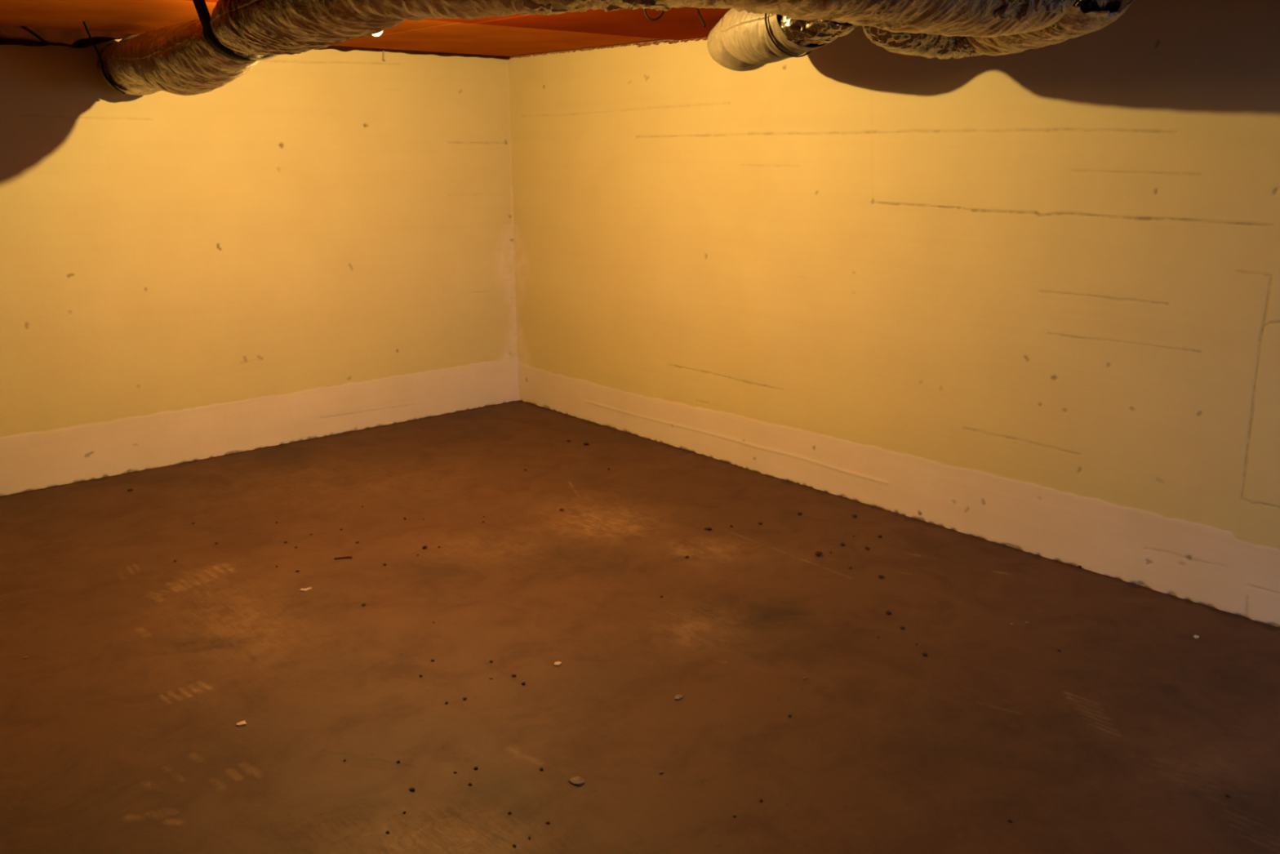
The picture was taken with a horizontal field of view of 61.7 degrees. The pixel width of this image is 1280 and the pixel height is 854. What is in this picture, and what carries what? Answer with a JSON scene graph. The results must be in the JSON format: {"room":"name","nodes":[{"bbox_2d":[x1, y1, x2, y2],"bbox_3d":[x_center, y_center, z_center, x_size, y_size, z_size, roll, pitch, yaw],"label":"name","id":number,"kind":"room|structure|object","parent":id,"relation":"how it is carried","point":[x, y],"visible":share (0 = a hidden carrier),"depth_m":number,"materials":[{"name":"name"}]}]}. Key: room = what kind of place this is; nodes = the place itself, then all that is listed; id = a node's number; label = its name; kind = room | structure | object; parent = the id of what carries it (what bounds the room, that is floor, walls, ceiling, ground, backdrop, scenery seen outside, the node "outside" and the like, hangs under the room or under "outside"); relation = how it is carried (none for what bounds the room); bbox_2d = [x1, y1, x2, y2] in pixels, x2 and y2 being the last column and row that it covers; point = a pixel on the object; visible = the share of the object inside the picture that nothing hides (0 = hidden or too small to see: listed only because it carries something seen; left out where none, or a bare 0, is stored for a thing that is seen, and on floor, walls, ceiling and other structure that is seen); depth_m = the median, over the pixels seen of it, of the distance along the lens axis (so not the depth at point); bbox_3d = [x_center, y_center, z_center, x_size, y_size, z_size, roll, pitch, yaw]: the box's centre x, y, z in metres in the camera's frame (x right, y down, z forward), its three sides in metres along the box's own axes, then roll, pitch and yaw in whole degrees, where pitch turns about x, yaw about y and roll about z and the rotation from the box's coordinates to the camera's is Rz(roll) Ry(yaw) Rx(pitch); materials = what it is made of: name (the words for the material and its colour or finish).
{"room":"basement","nodes":[
{"label":"basement","id":0,"kind":"room"},
{"bbox_2d":[0,39,519,496],"bbox_3d":[-3.262,-0.690,4.803,6.800,2.312,0.306,-13,19,-39],"label":"wall","id":1,"kind":"structure","parent":0,"point":[312,243],"depth_m":5.62,"materials":[{"name":"paint"}]},
{"bbox_2d":[0,25,510,59],"bbox_3d":[-2.057,-1.889,5.337,3.400,0.093,0.077,-13,19,-39],"label":"trim","id":2,"kind":"structure","parent":1,"relation":"attached to","point":[9,35],"depth_m":4.86,"materials":[{"name":"red wood"}]},
{"bbox_2d":[0,0,731,56],"bbox_3d":[-0.724,-1.043,1.690,6.800,0.161,8.050,-13,19,-39],"label":"ceiling","id":3,"kind":"structure","parent":0,"point":[517,34],"depth_m":4.65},
{"bbox_2d":[82,21,125,93],"bbox_3d":[-2.340,-1.608,4.682,0.090,0.273,0.353,-4,15,-15],"label":"strap","id":4,"kind":"object","parent":3,"relation":"hanging from","point":[83,22],"visible":1,"depth_m":4.76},
{"bbox_2d":[192,0,279,61],"bbox_3d":[-1.375,-1.365,3.654,0.119,0.214,0.371,9,17,30],"label":"strap","id":5,"kind":"object","parent":3,"relation":"hanging from","point":[202,11],"visible":0.71,"depth_m":3.60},
{"bbox_2d":[96,0,1075,95],"bbox_3d":[-0.946,-1.272,3.492,4.325,0.306,1.240,10,18,33],"label":"flexible duct","id":6,"kind":"object","parent":3,"relation":"hanging from","point":[177,59],"visible":0.98,"depth_m":2.75,"materials":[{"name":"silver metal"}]},
{"bbox_2d":[644,8,664,20],"bbox_3d":[0.056,-1.514,3.900,0.085,0.067,0.026,-4,15,-15],"label":"wire loop","id":7,"kind":"object","parent":3,"relation":"hanging from","point":[663,11],"visible":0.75,"depth_m":3.90,"materials":[{"name":"black metal"}]},
{"bbox_2d":[695,7,706,27],"bbox_3d":[0.219,-1.508,3.929,0.012,0.098,0.184,-2,15,-7],"label":"cord","id":8,"kind":"object","parent":3,"relation":"hanging from","point":[697,9],"visible":0.77,"depth_m":3.90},
{"bbox_2d":[706,8,857,71],"bbox_3d":[0.437,-1.404,3.823,0.323,0.228,1.459,-2,15,-8],"label":"flexible duct","id":9,"kind":"object","parent":3,"relation":"hanging from","point":[740,41],"visible":0.79,"depth_m":3.47,"materials":[{"name":"silver metal"}]},
{"bbox_2d":[764,13,812,57],"bbox_3d":[0.498,-1.286,3.450,0.282,0.180,0.014,-13,19,-40],"label":"cord","id":10,"kind":"object","parent":9,"relation":"attached to","point":[765,15],"visible":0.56,"depth_m":3.40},
{"bbox_2d":[862,0,1133,59],"bbox_3d":[1.124,-1.266,3.283,0.510,0.221,0.853,-13,19,-39],"label":"flexible duct","id":11,"kind":"object","parent":3,"relation":"hanging from","point":[1084,17],"visible":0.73,"depth_m":3.29,"materials":[{"name":"silver metal"}]},
{"bbox_2d":[0,400,1279,853],"bbox_3d":[-0.700,1.066,2.245,6.326,0.003,7.528,-13,19,-39],"label":"floor","id":12,"kind":"structure","parent":0,"point":[119,733],"depth_m":3.36,"materials":[{"name":"concrete"}]},
{"bbox_2d":[235,720,246,726],"bbox_3d":[-1.142,0.849,3.068,0.030,0.005,0.023,-5,15,-17],"label":"flake","id":13,"kind":"object","parent":12,"relation":"on","point":[242,722],"visible":1,"depth_m":3.06,"materials":[{"name":"paint"}]},
{"bbox_2d":[299,586,311,591],"bbox_3d":[-1.245,0.607,3.993,0.045,0.006,0.024,-7,16,-24],"label":"flake","id":14,"kind":"object","parent":12,"relation":"on","point":[310,588],"visible":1,"depth_m":3.99,"materials":[{"name":"paint"}]},
{"bbox_2d":[333,555,351,559],"bbox_3d":[-1.191,0.524,4.296,0.069,0.007,0.008,-4,15,-14],"label":"splinter","id":15,"kind":"object","parent":12,"relation":"on","point":[348,556],"visible":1,"depth_m":4.29,"materials":[{"name":"brown wood"}]},
{"bbox_2d":[553,661,562,666],"bbox_3d":[-0.264,0.754,3.415,0.024,0.005,0.028,7,16,25],"label":"flake","id":16,"kind":"object","parent":12,"relation":"on","point":[557,663],"visible":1,"depth_m":3.41,"materials":[{"name":"paint"}]},
{"bbox_2d":[568,776,584,786],"bbox_3d":[-0.164,0.919,2.782,0.035,0.007,0.039,-13,19,-39],"label":"flake","id":17,"kind":"object","parent":12,"relation":"on","point":[575,780],"visible":1,"depth_m":2.78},
{"bbox_2d":[674,693,683,700],"bbox_3d":[0.115,0.808,3.205,0.035,0.006,0.021,-13,19,-39],"label":"flake","id":18,"kind":"object","parent":12,"relation":"on","point":[677,696],"visible":1,"depth_m":3.20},
{"bbox_2d":[814,551,822,555],"bbox_3d":[0.718,0.510,4.312,0.034,0.017,0.025,-13,19,-39],"label":"crumb","id":19,"kind":"object","parent":12,"relation":"on","point":[817,553],"visible":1,"depth_m":4.31,"materials":[{"name":"brown"}]},
{"bbox_2d":[508,0,1279,626],"bbox_3d":[1.837,-0.481,3.945,0.265,2.312,7.770,-13,19,-39],"label":"wall","id":20,"kind":"structure","parent":0,"point":[1028,300],"depth_m":4.40,"materials":[{"name":"paint"}]},
{"bbox_2d":[509,36,707,58],"bbox_3d":[-0.209,-2.034,5.763,0.037,0.027,1.767,-13,19,-39],"label":"trim","id":21,"kind":"structure","parent":20,"relation":"attached to","point":[670,42],"depth_m":5.59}
]}

